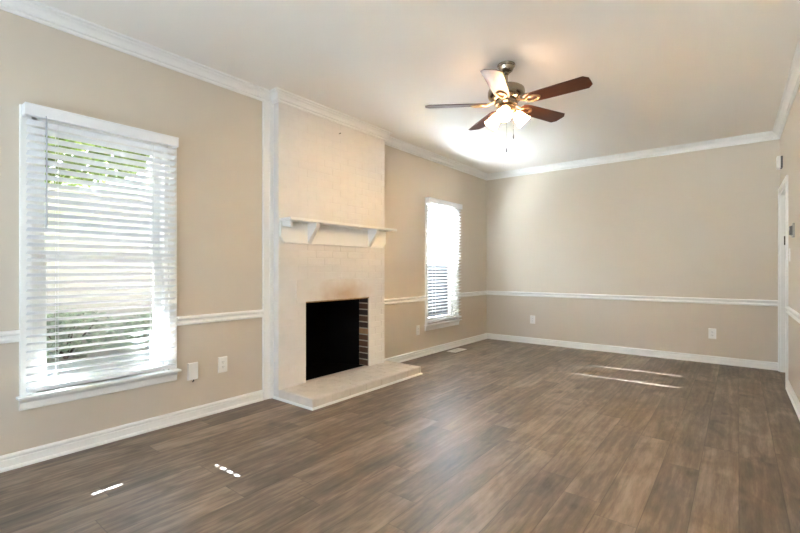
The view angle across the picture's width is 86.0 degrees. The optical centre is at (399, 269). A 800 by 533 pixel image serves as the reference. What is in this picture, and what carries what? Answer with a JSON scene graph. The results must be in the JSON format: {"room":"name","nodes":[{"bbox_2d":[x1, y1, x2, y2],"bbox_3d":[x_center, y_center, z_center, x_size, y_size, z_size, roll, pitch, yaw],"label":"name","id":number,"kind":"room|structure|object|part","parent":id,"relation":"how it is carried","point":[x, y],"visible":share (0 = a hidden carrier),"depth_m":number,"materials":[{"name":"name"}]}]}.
{"room":"living room","nodes":[
{"label":"living room","id":0,"kind":"room"},
{"bbox_2d":[0,9,486,455],"bbox_3d":[-1.150,-0.160,3.966,0.130,2.820,8.460,0,0,38],"label":"wall","id":1,"kind":"structure","parent":0,"point":[218,129],"depth_m":3.35,"materials":[{"name":"beige paint"}]},
{"bbox_2d":[0,330,19,343],"bbox_3d":[-2.921,0.388,1.597,0.026,0.069,2.287,0,0,38],"label":"trim","id":2,"kind":"structure","parent":1,"relation":"attached to","point":[11,336],"depth_m":2.46,"materials":[{"name":"white paint"}]},
{"bbox_2d":[16,104,181,410],"bbox_3d":[-1.974,-0.069,2.874,0.190,1.787,0.918,0,0,38],"label":"window","id":3,"kind":"structure","parent":1,"relation":"in","point":[26,400],"depth_m":2.68,"materials":[{"name":"white paint"}]},
{"bbox_3d":[-2.023,-0.468,2.912,0.035,0.825,0.726,0,0,38],"label":"sash","id":4,"kind":"part","parent":3,"relation":"part of","materials":[{"name":"white paint"}]},
{"bbox_3d":[-1.992,0.323,2.888,0.035,0.835,0.726,0,0,38],"label":"sash","id":5,"kind":"part","parent":3,"relation":"part of","materials":[{"name":"white paint"}]},
{"bbox_2d":[22,102,178,392],"bbox_3d":[-1.900,-0.122,2.807,0.092,1.671,0.857,0,0,38],"label":"window blind","id":6,"kind":"object","parent":3,"relation":"attached to","point":[31,109],"visible":1,"depth_m":2.74,"materials":[{"name":"white plastic"}]},
{"bbox_3d":[-2.072,-0.105,2.592,0.054,1.590,0.003,0,0,38],"label":"ladder cord","id":7,"kind":"part","parent":6,"relation":"part of","materials":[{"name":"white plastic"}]},
{"bbox_3d":[-1.901,0.701,2.809,0.052,0.025,0.831,0,0,38],"label":"rail","id":8,"kind":"part","parent":6,"relation":"part of","materials":[{"name":"white"}]},
{"bbox_3d":[-1.741,-0.105,3.012,0.054,1.590,0.003,0,0,38],"label":"ladder cord","id":9,"kind":"part","parent":6,"relation":"part of","materials":[{"name":"white fabric"}]},
{"bbox_2d":[0,390,263,472],"bbox_3d":[-2.418,1.105,2.237,0.022,0.090,3.914,0,0,38],"label":"baseboard","id":10,"kind":"structure","parent":1,"relation":"attached to","point":[22,458],"depth_m":2.89,"materials":[{"name":"white paint"}]},
{"bbox_2d":[0,0,270,102],"bbox_3d":[-2.370,-1.524,2.261,0.067,0.092,4.012,0,0,38],"label":"trim","id":11,"kind":"structure","parent":1,"relation":"attached to","point":[33,10],"depth_m":2.91,"materials":[{"name":"white paint"}]},
{"bbox_2d":[187,362,197,381],"bbox_3d":[-1.588,0.791,3.293,0.016,0.149,0.078,0,0,38],"label":"cable plate","id":12,"kind":"object","parent":1,"relation":"attached to","point":[192,368],"visible":1,"depth_m":3.28,"materials":[{"name":"white plastic"}]},
{"bbox_2d":[177,309,263,325],"bbox_3d":[-1.432,0.388,3.482,0.026,0.069,0.737,0,0,38],"label":"trim","id":13,"kind":"structure","parent":1,"relation":"attached to","point":[227,316],"depth_m":3.44,"materials":[{"name":"white paint"}]},
{"bbox_2d":[218,356,226,372],"bbox_3d":[-1.439,0.774,3.487,0.009,0.126,0.078,0,0,38],"label":"wall outlet","id":14,"kind":"object","parent":1,"relation":"attached to","point":[222,361],"visible":1,"depth_m":3.48,"materials":[{"name":"white plastic"}]},
{"bbox_2d":[262,101,273,399],"bbox_3d":[-1.172,-0.166,3.809,0.030,2.632,0.098,0,0,38],"label":"trim","id":15,"kind":"structure","parent":1,"relation":"attached to","point":[267,107],"depth_m":3.81,"materials":[{"name":"white paint"}]},
{"bbox_2d":[270,87,392,140],"bbox_3d":[-0.638,-1.524,4.371,0.170,0.092,1.580,0,0,38],"label":"trim","id":16,"kind":"structure","parent":1,"relation":"attached to","point":[277,94],"depth_m":4.18,"materials":[{"name":"white paint"}]},
{"bbox_2d":[385,296,425,304],"bbox_3d":[0.046,0.388,5.355,0.026,0.069,0.947,0,0,38],"label":"trim","id":17,"kind":"structure","parent":1,"relation":"attached to","point":[416,298],"depth_m":5.37,"materials":[{"name":"white paint"}]},
{"bbox_2d":[416,325,419,334],"bbox_3d":[0.236,0.797,5.609,0.009,0.126,0.078,0,0,38],"label":"wall outlet","id":18,"kind":"object","parent":1,"relation":"attached to","point":[417,326],"visible":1,"depth_m":5.61,"materials":[{"name":"white plastic"}]},
{"bbox_2d":[385,333,486,362],"bbox_3d":[0.627,1.105,6.093,0.022,0.090,2.660,0,0,38],"label":"baseboard","id":19,"kind":"structure","parent":1,"relation":"attached to","point":[431,350],"depth_m":5.90,"materials":[{"name":"white paint"}]},
{"bbox_2d":[385,136,487,179],"bbox_3d":[0.619,-1.524,6.047,0.067,0.092,2.742,0,0,38],"label":"trim","id":20,"kind":"structure","parent":1,"relation":"attached to","point":[390,141],"depth_m":5.82,"materials":[{"name":"white paint"}]},
{"bbox_2d":[424,197,461,330],"bbox_3d":[0.573,-0.069,6.098,0.190,1.787,0.900,0,0,38],"label":"window","id":21,"kind":"structure","parent":1,"relation":"in","point":[439,324],"depth_m":6.20,"materials":[{"name":"white paint"}]},
{"bbox_3d":[0.523,-0.468,6.137,0.035,0.825,0.708,0,0,38],"label":"sash","id":22,"kind":"part","parent":21,"relation":"part of","materials":[{"name":"white glass"}]},
{"bbox_3d":[0.555,0.323,6.112,0.035,0.835,0.708,0,0,38],"label":"sash","id":23,"kind":"part","parent":21,"relation":"part of","materials":[{"name":"white paint"}]},
{"bbox_2d":[426,197,462,322],"bbox_3d":[0.642,-0.122,6.040,0.076,1.671,0.868,0,0,38],"label":"window blind","id":24,"kind":"object","parent":21,"relation":"attached to","point":[428,199],"visible":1,"depth_m":6.01,"materials":[{"name":"white plastic"}]},
{"bbox_3d":[0.461,-0.105,5.828,0.054,1.590,0.003,0,0,38],"label":"ladder cord","id":25,"kind":"part","parent":24,"relation":"part of","materials":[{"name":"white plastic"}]},
{"bbox_3d":[0.634,0.701,6.047,0.052,0.025,0.842,0,0,38],"label":"rail","id":26,"kind":"part","parent":24,"relation":"part of","materials":[{"name":"white plastic"}]},
{"bbox_3d":[0.802,-0.105,6.260,0.054,1.590,0.003,0,0,38],"label":"ladder cord","id":27,"kind":"part","parent":24,"relation":"part of","materials":[{"name":"white fabric"}]},
{"bbox_2d":[459,291,486,296],"bbox_3d":[1.166,0.388,6.773,0.026,0.069,0.923,0,0,38],"label":"trim","id":28,"kind":"structure","parent":1,"relation":"attached to","point":[476,293],"depth_m":6.74,"materials":[{"name":"white paint"}]},
{"bbox_2d":[0,339,799,532],"bbox_3d":[1.337,1.200,2.576,5.495,0.100,9.100,0,0,38],"label":"floor","id":29,"kind":"structure","parent":0,"point":[492,436],"depth_m":2.60,"materials":[{"name":"brown wood"}]},
{"bbox_2d":[274,102,384,396],"bbox_3d":[-0.837,-0.209,4.527,0.555,2.719,1.447,0,0,38],"label":"fireplace","id":30,"kind":"object","parent":29,"relation":"on","point":[329,300],"visible":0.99,"depth_m":4.29,"materials":[{"name":"white paint"}]},
{"bbox_2d":[279,217,396,247],"bbox_3d":[-0.549,-0.346,4.322,0.164,0.216,1.467,0,0,38],"label":"mantel shelf","id":31,"kind":"object","parent":30,"relation":"attached to","point":[291,229],"visible":1,"depth_m":4.21,"materials":[{"name":"white paint"}]},
{"bbox_2d":[272,361,422,410],"bbox_3d":[-0.455,1.107,4.276,0.572,0.086,1.555,0,0,38],"label":"hearth","id":32,"kind":"object","parent":29,"relation":"on","point":[313,395],"visible":0.98,"depth_m":4.00,"materials":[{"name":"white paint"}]},
{"bbox_2d":[447,348,465,352],"bbox_3d":[0.805,1.147,6.079,0.140,0.006,0.320,0,0,38],"label":"floor vent","id":33,"kind":"object","parent":29,"relation":"in","point":[456,349],"visible":1,"depth_m":6.05,"materials":[{"name":"white plastic"}]},
{"bbox_2d":[35,0,799,173],"bbox_3d":[1.276,-1.620,2.605,5.625,0.100,9.330,0,0,38],"label":"ceiling","id":34,"kind":"structure","parent":0,"point":[662,73],"depth_m":3.15,"materials":[{"name":"white paint"}]},
{"bbox_2d":[425,61,592,152],"bbox_3d":[0.843,-1.228,3.264,1.163,0.683,1.204,0,0,38],"label":"ceiling fan","id":35,"kind":"object","parent":34,"relation":"hanging from","point":[505,95],"visible":1,"depth_m":3.22,"materials":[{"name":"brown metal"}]},
{"bbox_3d":[0.431,-1.268,3.329,0.472,0.006,0.144,0,12,5],"label":"blade","id":36,"kind":"part","parent":35,"relation":"part of","materials":[{"name":"brown wood"}]},
{"bbox_3d":[0.729,-1.268,3.672,0.144,0.006,0.472,-12,3,-13],"label":"blade","id":37,"kind":"part","parent":35,"relation":"part of","materials":[{"name":"brown wood"}]},
{"bbox_3d":[0.745,-1.171,3.379,0.116,0.116,0.108,0,-42,-40],"label":"lamp shade","id":38,"kind":"part","parent":35,"relation":"part of","materials":[{"name":"white glass"}]},
{"bbox_3d":[0.665,-1.268,2.940,0.144,0.006,0.472,13,5,23],"label":"blade","id":39,"kind":"part","parent":35,"relation":"part of","materials":[{"name":"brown wood"}]},
{"bbox_3d":[0.779,-1.171,3.193,0.116,0.116,0.108,0,42,20],"label":"lamp shade","id":40,"kind":"part","parent":35,"relation":"part of","materials":[{"name":"white glass"}]},
{"bbox_3d":[0.781,-1.177,3.199,0.056,0.056,0.082,0,42,20],"label":"bulb","id":41,"kind":"part","parent":35,"relation":"part of","materials":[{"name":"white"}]},
{"bbox_3d":[0.924,-1.171,3.315,0.108,0.116,0.116,42,-7,-7],"label":"lamp shade","id":42,"kind":"part","parent":35,"relation":"part of","materials":[{"name":"white glass"}]},
{"bbox_3d":[1.147,-1.268,3.494,0.472,0.006,0.144,0,-12,-31],"label":"blade","id":43,"kind":"part","parent":35,"relation":"part of","materials":[{"name":"brown wood"}]},
{"bbox_3d":[1.107,-1.268,3.042,0.472,0.006,0.144,0,-12,41],"label":"blade","id":44,"kind":"part","parent":35,"relation":"part of","materials":[{"name":"brown wood"}]},
{"bbox_2d":[447,266,447,314],"bbox_3d":[-1.213,-0.160,4.016,0.029,2.820,8.460,0,0,38],"label":"wall","id":45,"kind":"structure","parent":0,"point":[447,266],"depth_m":6.47,"materials":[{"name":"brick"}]},
{"bbox_2d":[487,139,779,361],"bbox_3d":[2.978,-0.160,6.014,3.810,2.820,0.130,0,0,38],"label":"wall","id":46,"kind":"structure","parent":0,"point":[702,223],"depth_m":5.71,"materials":[{"name":"beige paint"}]},
{"bbox_2d":[530,315,534,323],"bbox_3d":[2.055,0.780,6.654,0.078,0.126,0.009,0,0,38],"label":"wall outlet","id":47,"kind":"object","parent":46,"relation":"attached to","point":[532,318],"visible":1,"depth_m":6.65,"materials":[{"name":"white plastic"}]},
{"bbox_2d":[487,333,777,370],"bbox_3d":[2.872,1.105,6.001,3.660,0.090,0.022,0,0,38],"label":"baseboard","id":48,"kind":"structure","parent":46,"relation":"attached to","point":[758,364],"depth_m":5.69,"materials":[{"name":"white paint"}]},
{"bbox_2d":[487,291,777,305],"bbox_3d":[2.870,0.388,5.999,3.660,0.069,0.026,0,0,38],"label":"trim","id":49,"kind":"structure","parent":46,"relation":"attached to","point":[507,293],"depth_m":5.68,"materials":[{"name":"white paint"}]},
{"bbox_2d":[487,131,778,179],"bbox_3d":[2.858,-1.524,5.983,3.660,0.092,0.067,0,0,38],"label":"trim","id":50,"kind":"structure","parent":46,"relation":"attached to","point":[770,135],"depth_m":5.68,"materials":[{"name":"white paint"}]},
{"bbox_2d":[708,328,715,338],"bbox_3d":[3.825,0.788,5.256,0.078,0.126,0.009,0,0,38],"label":"wall outlet","id":51,"kind":"object","parent":46,"relation":"attached to","point":[711,332],"visible":1,"depth_m":5.26,"materials":[{"name":"white plastic"}]},
{"bbox_2d":[780,85,799,401],"bbox_3d":[1.812,-0.160,1.544,0.130,2.820,8.331,0,0,38],"label":"wall","id":52,"kind":"structure","parent":0,"point":[790,137],"depth_m":3.77,"materials":[{"name":"beige paint"}]},
{"bbox_2d":[776,155,782,169],"bbox_3d":[4.093,-1.150,4.629,0.048,0.130,0.115,0,0,38],"label":"door chime","id":53,"kind":"object","parent":52,"relation":"attached to","point":[779,160],"visible":1,"depth_m":4.59,"materials":[{"name":"grey plastic"}]},
{"bbox_2d":[778,175,787,386],"bbox_3d":[4.061,0.121,4.457,0.156,2.058,0.946,0,0,38],"label":"door","id":54,"kind":"structure","parent":52,"relation":"in","point":[783,189],"depth_m":4.79,"materials":[{"name":"white paint"}]},
{"bbox_2d":[773,36,799,138],"bbox_3d":[1.775,-1.524,1.656,0.067,0.092,8.200,0,0,38],"label":"trim","id":55,"kind":"structure","parent":52,"relation":"attached to","point":[793,80],"depth_m":3.72,"materials":[{"name":"white paint"}]},
{"bbox_2d":[789,223,794,237],"bbox_3d":[3.413,-0.338,3.740,0.033,0.124,0.100,0,0,38],"label":"thermostat","id":56,"kind":"object","parent":52,"relation":"attached to","point":[791,228],"visible":1,"depth_m":3.70,"materials":[{"name":"grey plastic"}]},
{"bbox_2d":[785,380,799,420],"bbox_3d":[1.499,1.105,1.264,0.022,0.090,7.242,0,0,38],"label":"baseboard","id":57,"kind":"structure","parent":52,"relation":"attached to","point":[795,402],"depth_m":3.64,"materials":[{"name":"white paint"}]},
{"bbox_2d":[785,306,799,323],"bbox_3d":[1.497,0.388,1.265,0.026,0.069,7.242,0,0,38],"label":"trim","id":58,"kind":"structure","parent":52,"relation":"attached to","point":[795,315],"depth_m":3.62,"materials":[{"name":"white paint"}]},
{"label":"outside","id":59,"kind":"structure","parent":0,"visible":0},
{"bbox_2d":[47,315,442,376],"bbox_3d":[-11.575,1.550,12.325,26.555,0.200,55.000,0,0,38],"label":"ground","id":60,"kind":"structure","parent":59,"point":[132,349],"depth_m":6.90,"materials":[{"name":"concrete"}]},
{"bbox_2d":[47,307,124,360],"bbox_3d":[-5.398,1.061,6.975,0.976,0.880,1.683,0,0,38],"label":"shrub","id":61,"kind":"object","parent":60,"relation":"on","point":[58,322],"visible":0.41,"depth_m":6.95,"materials":[{"name":"green plant"}]},
{"bbox_3d":[-5.399,1.160,6.939,0.522,0.602,0.943,0,0,38],"label":"stem","id":62,"kind":"part","parent":61,"relation":"part of","materials":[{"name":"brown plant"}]},
{"bbox_2d":[45,135,149,189],"bbox_3d":[-5.139,-1.473,5.775,2.577,5.853,4.522,0,0,38],"label":"tree","id":63,"kind":"object","parent":60,"relation":"on","point":[49,144],"visible":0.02,"depth_m":6.16,"materials":[{"name":"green plant"}]},
{"bbox_2d":[45,151,151,351],"bbox_3d":[-8.615,-1.540,10.052,7.920,5.980,10.900,0,0,38],"label":"neighbor house","id":64,"kind":"structure","parent":60,"relation":"on","point":[58,300],"depth_m":8.14,"materials":[{"name":"grey"}]},
{"bbox_2d":[123,310,151,346],"bbox_3d":[-4.420,1.100,8.256,0.986,0.807,1.616,0,0,38],"label":"shrub","id":65,"kind":"object","parent":60,"relation":"on","point":[140,335],"visible":0.15,"depth_m":7.82,"materials":[{"name":"green plant"}]},
{"bbox_2d":[428,266,446,316],"bbox_3d":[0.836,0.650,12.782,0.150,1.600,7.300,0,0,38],"label":"window blind","id":66,"kind":"object","parent":60,"relation":"on","point":[437,302],"visible":0.08,"depth_m":13.05,"materials":[{"name":"white plastic"}]}
]}

